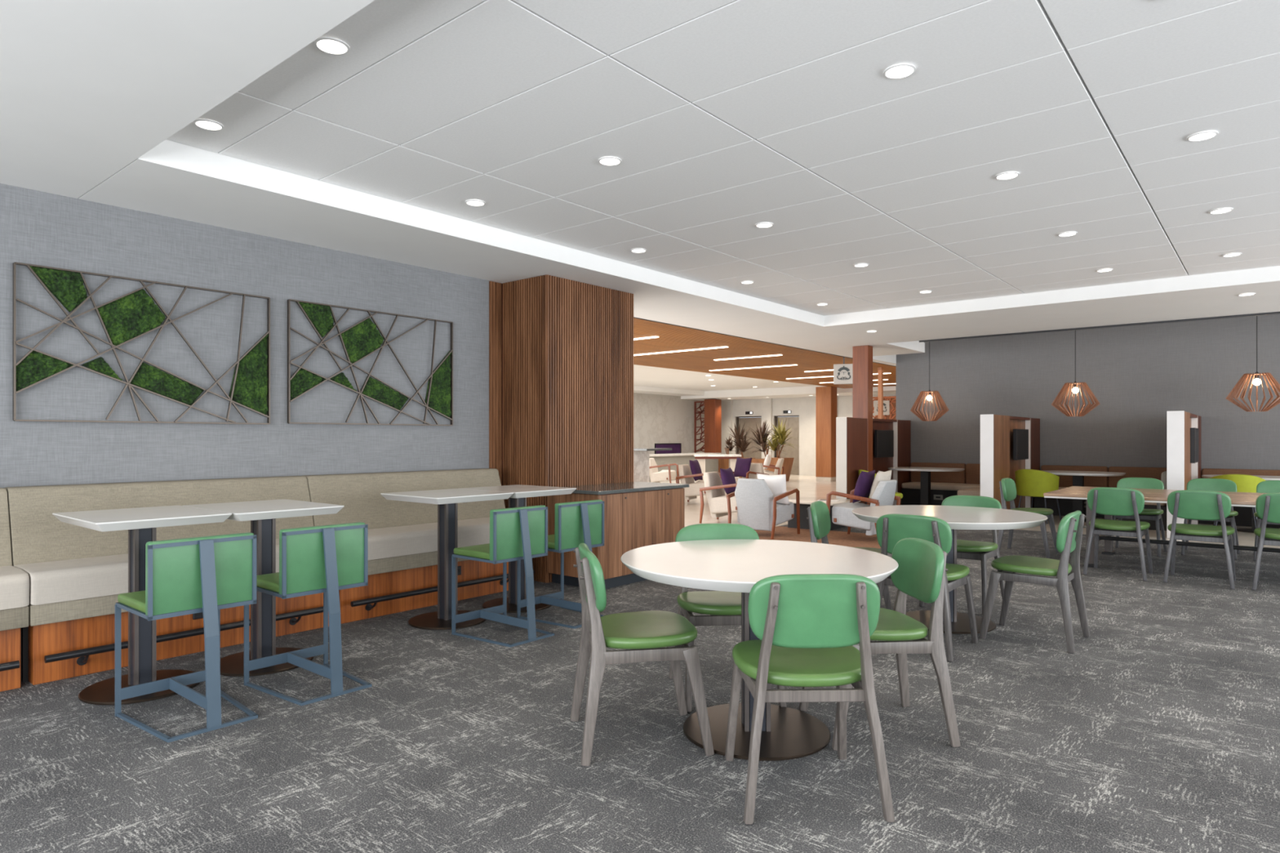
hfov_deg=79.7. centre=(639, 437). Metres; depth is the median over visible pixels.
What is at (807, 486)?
floor
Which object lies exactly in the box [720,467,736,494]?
pillow
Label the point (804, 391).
ceiling
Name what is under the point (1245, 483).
tub chair
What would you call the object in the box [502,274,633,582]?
column
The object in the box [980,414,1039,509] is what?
wall
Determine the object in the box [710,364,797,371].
recessed light
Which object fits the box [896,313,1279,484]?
wall
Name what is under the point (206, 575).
counter chair
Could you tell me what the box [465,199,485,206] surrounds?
recessed light
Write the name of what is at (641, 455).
countertop
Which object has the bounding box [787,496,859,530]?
coffee table
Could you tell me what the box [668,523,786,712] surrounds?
dining chair
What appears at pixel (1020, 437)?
wall screen
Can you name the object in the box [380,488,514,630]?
table
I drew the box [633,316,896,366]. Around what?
trim
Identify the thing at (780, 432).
potted plant
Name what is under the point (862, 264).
recessed light
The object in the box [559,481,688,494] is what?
countertop
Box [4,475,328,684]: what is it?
banquette
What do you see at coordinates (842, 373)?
hanging sign
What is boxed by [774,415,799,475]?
elevator door
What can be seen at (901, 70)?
recessed light
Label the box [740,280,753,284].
recessed light
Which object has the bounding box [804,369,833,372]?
recessed light
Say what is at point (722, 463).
potted plant
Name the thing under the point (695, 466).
pillow
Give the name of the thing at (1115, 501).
dining chair
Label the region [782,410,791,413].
indicator
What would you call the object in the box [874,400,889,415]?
sign
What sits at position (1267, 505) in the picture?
dining chair
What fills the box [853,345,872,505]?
slim column
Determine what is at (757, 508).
lounge armchair
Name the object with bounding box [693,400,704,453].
lattice screen
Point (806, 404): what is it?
trim
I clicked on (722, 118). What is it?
ceiling
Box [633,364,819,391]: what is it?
ceiling
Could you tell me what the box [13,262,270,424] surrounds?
art
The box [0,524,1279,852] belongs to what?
floor
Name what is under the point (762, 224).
recessed light
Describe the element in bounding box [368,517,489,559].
seat cushion
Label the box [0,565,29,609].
seat cushion
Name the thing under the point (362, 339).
art
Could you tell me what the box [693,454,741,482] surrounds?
console table
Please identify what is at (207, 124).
recessed light
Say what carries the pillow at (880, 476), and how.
on the lounge armchair at (884, 493)
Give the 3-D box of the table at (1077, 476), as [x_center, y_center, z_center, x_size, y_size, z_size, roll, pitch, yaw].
[6.705,0.900,11.722,1.220,0.740,0.920,0,0,40]
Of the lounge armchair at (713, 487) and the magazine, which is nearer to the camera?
the magazine
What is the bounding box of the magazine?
[817,499,839,501]
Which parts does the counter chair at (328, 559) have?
leg, seat, floor frame, seat frame, backrest, frame, leg, post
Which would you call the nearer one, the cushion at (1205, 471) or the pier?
the cushion at (1205, 471)
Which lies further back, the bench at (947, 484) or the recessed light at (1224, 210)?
the bench at (947, 484)
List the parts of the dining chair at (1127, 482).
leg, rail, backrest, seat, leg, leg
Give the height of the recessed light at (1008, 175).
0.007 m
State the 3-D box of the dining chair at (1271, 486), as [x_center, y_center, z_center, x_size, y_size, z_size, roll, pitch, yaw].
[6.662,0.863,7.932,0.498,0.818,0.534,0,0,40]
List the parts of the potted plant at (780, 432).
stem, planter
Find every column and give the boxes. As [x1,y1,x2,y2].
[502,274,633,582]
[815,386,836,481]
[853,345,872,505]
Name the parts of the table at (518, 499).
plate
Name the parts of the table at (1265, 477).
plate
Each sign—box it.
[833,356,853,384]
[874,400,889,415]
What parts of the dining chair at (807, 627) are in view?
leg, rail, leg, seat, backrest, rail, leg, rail, leg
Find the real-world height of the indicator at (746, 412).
0.100 m
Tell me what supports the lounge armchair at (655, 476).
on the floor at (807, 486)
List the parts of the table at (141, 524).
plate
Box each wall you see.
[0,182,488,488]
[633,392,704,453]
[732,394,896,457]
[846,417,911,505]
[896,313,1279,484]
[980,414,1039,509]
[1166,410,1200,538]
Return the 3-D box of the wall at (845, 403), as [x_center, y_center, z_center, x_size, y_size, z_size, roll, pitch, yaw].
[6.845,-0.040,24.807,11.400,2.620,0.300,0,0,40]
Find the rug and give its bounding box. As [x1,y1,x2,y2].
[755,526,880,548]
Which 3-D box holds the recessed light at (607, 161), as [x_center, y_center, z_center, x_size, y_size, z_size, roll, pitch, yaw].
[-0.169,-1.556,4.316,0.132,0.007,0.132,0,0,40]
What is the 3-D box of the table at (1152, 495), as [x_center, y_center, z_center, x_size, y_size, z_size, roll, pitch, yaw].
[6.114,0.913,6.881,4.200,0.713,1.440,0,0,40]
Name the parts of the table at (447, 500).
plate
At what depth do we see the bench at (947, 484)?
13.92 m
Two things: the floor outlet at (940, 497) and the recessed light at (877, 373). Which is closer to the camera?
the floor outlet at (940, 497)
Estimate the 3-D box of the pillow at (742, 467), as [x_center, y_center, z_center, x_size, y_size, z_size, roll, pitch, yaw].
[2.080,0.610,15.543,0.177,0.404,0.420,0,0,-40]
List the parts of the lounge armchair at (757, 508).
leg, arm, backrest, seat, leg, arm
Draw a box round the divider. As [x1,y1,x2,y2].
[835,417,867,504]
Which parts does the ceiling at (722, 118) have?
ceiling panel, ceiling panel, ceiling panel, ceiling panel, ceiling panel, ceiling panel, ceiling panel, ceiling panel, ceiling panel, ceiling panel, ceiling panel, ceiling panel, ceiling panel, ceiling panel, ceiling panel, ceiling panel, ceiling panel, ceiling panel, ceiling panel, ceiling panel, ceiling panel, ceiling panel, ceiling panel, ceiling panel, ceiling panel, ceiling panel, ceiling panel, ceiling panel, ceiling panel, ceiling panel, ceiling panel, ceiling panel, ceiling panel, ceiling panel, ceiling panel, ceiling panel, ceiling panel, ceiling panel, ceiling panel, ceiling panel, ceiling panel, ceiling panel, ceiling panel, ceiling panel, ceiling panel, ceiling panel, ceiling panel, ceiling panel, ceiling panel, ceiling panel, ceiling panel, ceiling panel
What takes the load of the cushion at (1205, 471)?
on the bench at (1243, 518)
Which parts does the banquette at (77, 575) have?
backrest, panel, foot rail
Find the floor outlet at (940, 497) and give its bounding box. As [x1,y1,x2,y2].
[933,494,942,500]
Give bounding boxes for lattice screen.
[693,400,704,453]
[872,395,896,419]
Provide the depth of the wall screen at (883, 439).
13.49 m
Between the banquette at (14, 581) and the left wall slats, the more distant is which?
the left wall slats
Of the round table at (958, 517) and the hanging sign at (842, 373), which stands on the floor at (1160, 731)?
the round table at (958, 517)
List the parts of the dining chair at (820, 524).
leg, backrest, leg, seat, leg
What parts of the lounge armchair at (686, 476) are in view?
backrest, arm, seat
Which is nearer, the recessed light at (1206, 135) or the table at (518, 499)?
the recessed light at (1206, 135)
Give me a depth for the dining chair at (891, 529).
4.52 m
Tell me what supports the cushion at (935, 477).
on the bench at (947, 484)
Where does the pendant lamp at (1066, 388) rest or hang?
hanging from the ceiling
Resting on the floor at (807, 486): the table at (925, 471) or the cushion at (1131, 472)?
the table at (925, 471)
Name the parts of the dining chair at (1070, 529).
leg, rail, leg, rail, seat, leg, backrest, rail, leg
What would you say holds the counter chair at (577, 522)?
on the floor at (1160, 731)
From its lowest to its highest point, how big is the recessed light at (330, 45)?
0.007 m
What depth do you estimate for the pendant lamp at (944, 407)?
13.09 m
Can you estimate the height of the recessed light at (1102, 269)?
0.007 m
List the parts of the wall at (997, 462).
panel, panel, panel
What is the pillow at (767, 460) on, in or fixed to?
on the lounge armchair at (779, 466)
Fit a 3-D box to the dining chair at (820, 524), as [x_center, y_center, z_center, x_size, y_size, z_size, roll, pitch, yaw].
[1.450,0.863,5.321,0.534,0.818,0.498,0,0,25]
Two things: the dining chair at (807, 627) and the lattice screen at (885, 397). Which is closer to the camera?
the dining chair at (807, 627)
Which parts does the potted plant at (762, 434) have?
planter, stem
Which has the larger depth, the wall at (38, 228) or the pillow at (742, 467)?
the pillow at (742, 467)
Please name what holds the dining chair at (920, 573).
on the floor at (1160, 731)
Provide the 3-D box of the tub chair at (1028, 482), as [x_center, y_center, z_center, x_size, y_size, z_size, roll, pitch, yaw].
[5.995,0.871,11.566,0.589,0.802,0.628,0,0,-35]
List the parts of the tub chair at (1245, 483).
leg, leg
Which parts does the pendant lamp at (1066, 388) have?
bulb, cord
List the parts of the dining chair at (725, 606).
leg, rail, leg, seat, backrest, rail, leg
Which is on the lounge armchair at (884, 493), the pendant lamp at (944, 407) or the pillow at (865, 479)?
the pillow at (865, 479)
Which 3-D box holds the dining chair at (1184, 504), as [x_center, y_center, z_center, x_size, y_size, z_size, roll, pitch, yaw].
[4.939,0.863,6.755,0.498,0.818,0.534,0,0,40]
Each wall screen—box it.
[874,429,893,457]
[1013,428,1028,460]
[1190,427,1199,463]
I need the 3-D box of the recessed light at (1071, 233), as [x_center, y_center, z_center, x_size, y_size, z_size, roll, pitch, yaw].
[3.271,-1.556,5.864,0.132,0.007,0.132,0,0,40]
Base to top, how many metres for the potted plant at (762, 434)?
1.832 m
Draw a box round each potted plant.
[718,436,736,470]
[724,419,761,477]
[744,420,784,470]
[762,417,800,481]
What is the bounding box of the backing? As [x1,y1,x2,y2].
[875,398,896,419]
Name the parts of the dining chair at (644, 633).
leg, rail, backrest, leg, seat, rail, leg, rail, leg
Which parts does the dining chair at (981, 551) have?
leg, rail, rail, backrest, seat, leg, rail, leg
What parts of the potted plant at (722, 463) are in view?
planter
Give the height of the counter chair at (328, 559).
0.827 m
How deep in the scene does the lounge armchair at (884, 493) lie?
9.39 m
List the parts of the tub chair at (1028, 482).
leg, leg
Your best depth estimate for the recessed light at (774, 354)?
14.03 m
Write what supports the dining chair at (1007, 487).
on the floor at (1160, 731)
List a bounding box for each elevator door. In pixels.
[736,416,761,458]
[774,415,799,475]
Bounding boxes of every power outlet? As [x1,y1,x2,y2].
[192,612,203,619]
[457,565,461,575]
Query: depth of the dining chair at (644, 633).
3.06 m
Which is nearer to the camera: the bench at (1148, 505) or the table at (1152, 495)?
the table at (1152, 495)
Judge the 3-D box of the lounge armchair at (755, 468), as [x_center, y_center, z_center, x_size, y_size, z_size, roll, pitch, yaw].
[2.123,0.898,15.533,0.726,0.746,0.722,0,0,-40]
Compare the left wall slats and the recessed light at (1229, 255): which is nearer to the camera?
the recessed light at (1229, 255)
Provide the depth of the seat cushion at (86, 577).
4.07 m
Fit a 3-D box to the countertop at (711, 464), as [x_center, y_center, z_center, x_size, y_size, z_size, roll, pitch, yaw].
[0.800,0.885,23.169,0.840,0.770,4.750,0,0,40]
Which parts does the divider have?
panel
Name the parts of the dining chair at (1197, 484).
leg, leg, rail, backrest, seat, leg, leg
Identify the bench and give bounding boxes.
[901,462,980,505]
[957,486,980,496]
[1034,465,1166,519]
[1121,471,1166,530]
[1198,468,1279,528]
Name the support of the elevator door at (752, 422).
in the wall at (845, 403)
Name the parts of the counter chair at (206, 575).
leg, seat, seat frame, floor frame, backrest, frame, post, leg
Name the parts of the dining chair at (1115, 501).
leg, leg, rail, backrest, rail, seat, leg, rail, leg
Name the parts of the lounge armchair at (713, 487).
leg, backrest, arm, seat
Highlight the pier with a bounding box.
[704,399,721,472]
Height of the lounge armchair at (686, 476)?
0.746 m
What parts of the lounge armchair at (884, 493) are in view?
seat, arm, arm, backrest, leg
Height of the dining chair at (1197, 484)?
0.818 m
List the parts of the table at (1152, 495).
foot rail, foot rail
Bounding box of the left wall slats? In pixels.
[488,280,502,485]
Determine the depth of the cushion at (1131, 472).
12.17 m
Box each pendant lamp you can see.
[910,341,949,421]
[1051,329,1100,416]
[1225,315,1279,411]
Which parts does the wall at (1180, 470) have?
panel, panel, panel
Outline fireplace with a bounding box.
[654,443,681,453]
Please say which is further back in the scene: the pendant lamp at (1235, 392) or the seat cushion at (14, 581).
the pendant lamp at (1235, 392)
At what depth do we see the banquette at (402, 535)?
5.73 m
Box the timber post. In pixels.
[877,367,883,418]
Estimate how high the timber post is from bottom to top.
2.740 m
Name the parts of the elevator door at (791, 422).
frame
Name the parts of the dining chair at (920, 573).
leg, leg, rail, seat, leg, backrest, rail, leg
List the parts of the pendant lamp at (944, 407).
cord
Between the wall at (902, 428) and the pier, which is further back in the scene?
the pier
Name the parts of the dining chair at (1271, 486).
leg, backrest, rail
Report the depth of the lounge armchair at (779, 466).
19.12 m
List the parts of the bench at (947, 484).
seat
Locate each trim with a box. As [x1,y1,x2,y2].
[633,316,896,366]
[721,395,837,475]
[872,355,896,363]
[919,311,1279,342]
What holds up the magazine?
on the coffee table at (805, 502)
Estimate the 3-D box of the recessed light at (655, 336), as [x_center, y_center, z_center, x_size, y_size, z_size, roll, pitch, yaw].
[-0.383,-1.478,11.699,1.670,0.034,0.090,0,0,40]
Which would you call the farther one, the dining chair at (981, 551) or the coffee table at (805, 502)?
the coffee table at (805, 502)
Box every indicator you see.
[745,411,752,414]
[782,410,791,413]
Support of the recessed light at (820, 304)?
in the ceiling at (722, 118)
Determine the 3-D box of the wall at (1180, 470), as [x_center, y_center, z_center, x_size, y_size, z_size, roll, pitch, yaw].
[7.613,0.469,10.689,0.179,1.603,2.828,0,0,40]
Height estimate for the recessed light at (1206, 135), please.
0.007 m
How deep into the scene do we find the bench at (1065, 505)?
12.46 m
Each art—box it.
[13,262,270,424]
[287,298,453,426]
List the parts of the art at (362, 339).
moss panel, moss panel, moss panel, moss panel, moss panel, moss panel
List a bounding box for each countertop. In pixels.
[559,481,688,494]
[633,448,671,482]
[648,453,721,481]
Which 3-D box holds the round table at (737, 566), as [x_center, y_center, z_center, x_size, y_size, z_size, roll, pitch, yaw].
[0.501,0.894,3.316,1.170,0.752,1.170,0,0,0]
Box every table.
[52,505,231,705]
[182,498,344,676]
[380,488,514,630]
[457,484,576,613]
[620,539,898,760]
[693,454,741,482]
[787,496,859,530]
[851,505,1048,634]
[887,466,964,505]
[1041,470,1125,522]
[1043,486,1279,567]
[1201,474,1279,533]
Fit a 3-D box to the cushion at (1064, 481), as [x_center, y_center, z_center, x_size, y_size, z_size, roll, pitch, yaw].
[7.221,0.660,12.756,0.984,0.380,0.111,0,0,40]
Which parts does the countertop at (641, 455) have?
panel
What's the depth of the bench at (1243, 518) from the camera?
11.12 m
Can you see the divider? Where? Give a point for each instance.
(851, 433)
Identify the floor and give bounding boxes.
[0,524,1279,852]
[648,474,1279,548]
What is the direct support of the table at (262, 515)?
on the floor at (1160, 731)
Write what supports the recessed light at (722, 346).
in the ceiling at (672, 338)
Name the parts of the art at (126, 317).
moss panel, moss panel, moss panel, moss panel, moss panel, moss panel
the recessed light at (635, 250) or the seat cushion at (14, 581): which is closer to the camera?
the seat cushion at (14, 581)
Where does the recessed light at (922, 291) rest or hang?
in the ceiling at (722, 118)
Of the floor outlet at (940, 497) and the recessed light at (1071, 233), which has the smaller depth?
the recessed light at (1071, 233)
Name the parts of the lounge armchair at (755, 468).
backrest, arm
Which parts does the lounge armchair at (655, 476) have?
backrest, arm, seat, arm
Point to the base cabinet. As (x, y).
(637, 514)
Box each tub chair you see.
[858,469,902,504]
[1014,469,1061,524]
[1209,474,1265,528]
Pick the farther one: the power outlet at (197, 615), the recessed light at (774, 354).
the recessed light at (774, 354)
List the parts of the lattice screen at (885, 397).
frame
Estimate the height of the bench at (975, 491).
0.800 m
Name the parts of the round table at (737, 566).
plate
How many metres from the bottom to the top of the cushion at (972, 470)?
0.380 m
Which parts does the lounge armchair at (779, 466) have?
seat, arm, backrest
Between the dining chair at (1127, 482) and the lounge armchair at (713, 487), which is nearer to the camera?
the dining chair at (1127, 482)
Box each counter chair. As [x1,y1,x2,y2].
[115,532,257,742]
[244,522,371,706]
[451,505,554,647]
[516,499,604,628]
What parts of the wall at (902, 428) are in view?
panel, panel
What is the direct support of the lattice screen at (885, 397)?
on the floor at (807, 486)
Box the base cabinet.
[546,481,688,589]
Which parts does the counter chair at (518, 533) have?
leg, seat, seat frame, floor frame, leg, backrest, frame, post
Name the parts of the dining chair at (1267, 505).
leg, leg, seat, backrest, rail, rail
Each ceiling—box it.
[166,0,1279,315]
[633,318,896,388]
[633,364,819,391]
[633,385,896,400]
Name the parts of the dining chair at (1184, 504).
leg, leg, rail, backrest, rail, seat, leg, leg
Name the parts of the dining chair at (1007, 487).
leg, backrest, leg, seat, leg, leg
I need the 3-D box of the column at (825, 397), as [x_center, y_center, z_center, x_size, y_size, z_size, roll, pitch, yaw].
[5.448,-0.102,22.392,0.480,2.745,0.400,0,0,40]
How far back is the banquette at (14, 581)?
3.84 m
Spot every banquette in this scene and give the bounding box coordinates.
[0,487,29,692]
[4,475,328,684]
[303,468,534,623]
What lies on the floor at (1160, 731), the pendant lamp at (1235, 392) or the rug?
the rug
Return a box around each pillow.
[689,459,702,481]
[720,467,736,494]
[733,457,751,477]
[756,473,789,505]
[763,453,771,469]
[852,470,875,503]
[869,470,891,498]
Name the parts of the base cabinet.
panel, door, door, door, door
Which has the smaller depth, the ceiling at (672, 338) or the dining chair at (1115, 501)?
the dining chair at (1115, 501)
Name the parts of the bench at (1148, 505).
seat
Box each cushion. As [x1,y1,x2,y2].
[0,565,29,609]
[12,538,279,604]
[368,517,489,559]
[911,462,965,483]
[965,463,980,484]
[1040,465,1108,487]
[1108,466,1166,487]
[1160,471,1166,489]
[1201,468,1279,478]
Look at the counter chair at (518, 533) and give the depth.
4.83 m
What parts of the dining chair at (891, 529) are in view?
leg, rail, backrest, seat, leg, rail, leg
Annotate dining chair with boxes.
[569,542,714,766]
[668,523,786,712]
[724,573,894,824]
[799,537,960,751]
[806,501,892,609]
[870,514,977,662]
[919,495,1004,614]
[979,510,1089,653]
[997,477,1058,557]
[1082,487,1152,581]
[1112,477,1167,556]
[1163,489,1235,589]
[1181,478,1239,559]
[1251,493,1279,590]
[1253,480,1279,560]
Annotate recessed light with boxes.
[193,118,223,130]
[314,36,350,54]
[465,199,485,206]
[598,155,622,165]
[631,248,646,253]
[633,335,659,340]
[633,346,728,355]
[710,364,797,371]
[713,354,782,360]
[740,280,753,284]
[755,222,773,227]
[786,373,890,379]
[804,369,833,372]
[816,302,827,305]
[853,262,868,266]
[883,62,915,79]
[919,290,932,293]
[995,171,1019,179]
[1057,231,1077,236]
[1096,268,1112,271]
[1186,130,1217,141]
[1208,207,1232,213]
[1222,253,1241,257]
[1237,293,1255,296]
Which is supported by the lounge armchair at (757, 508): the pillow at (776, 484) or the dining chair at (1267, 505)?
the pillow at (776, 484)
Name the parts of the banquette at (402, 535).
backrest, panel, foot rail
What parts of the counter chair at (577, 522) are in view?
leg, seat, floor frame, leg, seat frame, backrest, frame, post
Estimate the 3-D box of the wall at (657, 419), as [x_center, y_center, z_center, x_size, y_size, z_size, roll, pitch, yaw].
[-3.375,-0.280,21.276,0.200,3.100,18.400,0,0,40]
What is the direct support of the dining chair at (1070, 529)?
on the floor at (1160, 731)
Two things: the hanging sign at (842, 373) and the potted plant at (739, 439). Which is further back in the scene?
the potted plant at (739, 439)
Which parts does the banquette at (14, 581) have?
backrest, foot rail, panel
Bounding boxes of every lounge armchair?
[648,457,679,484]
[675,464,720,502]
[699,471,737,523]
[720,462,768,483]
[726,478,799,539]
[761,457,784,475]
[826,480,900,536]
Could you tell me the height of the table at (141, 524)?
0.886 m

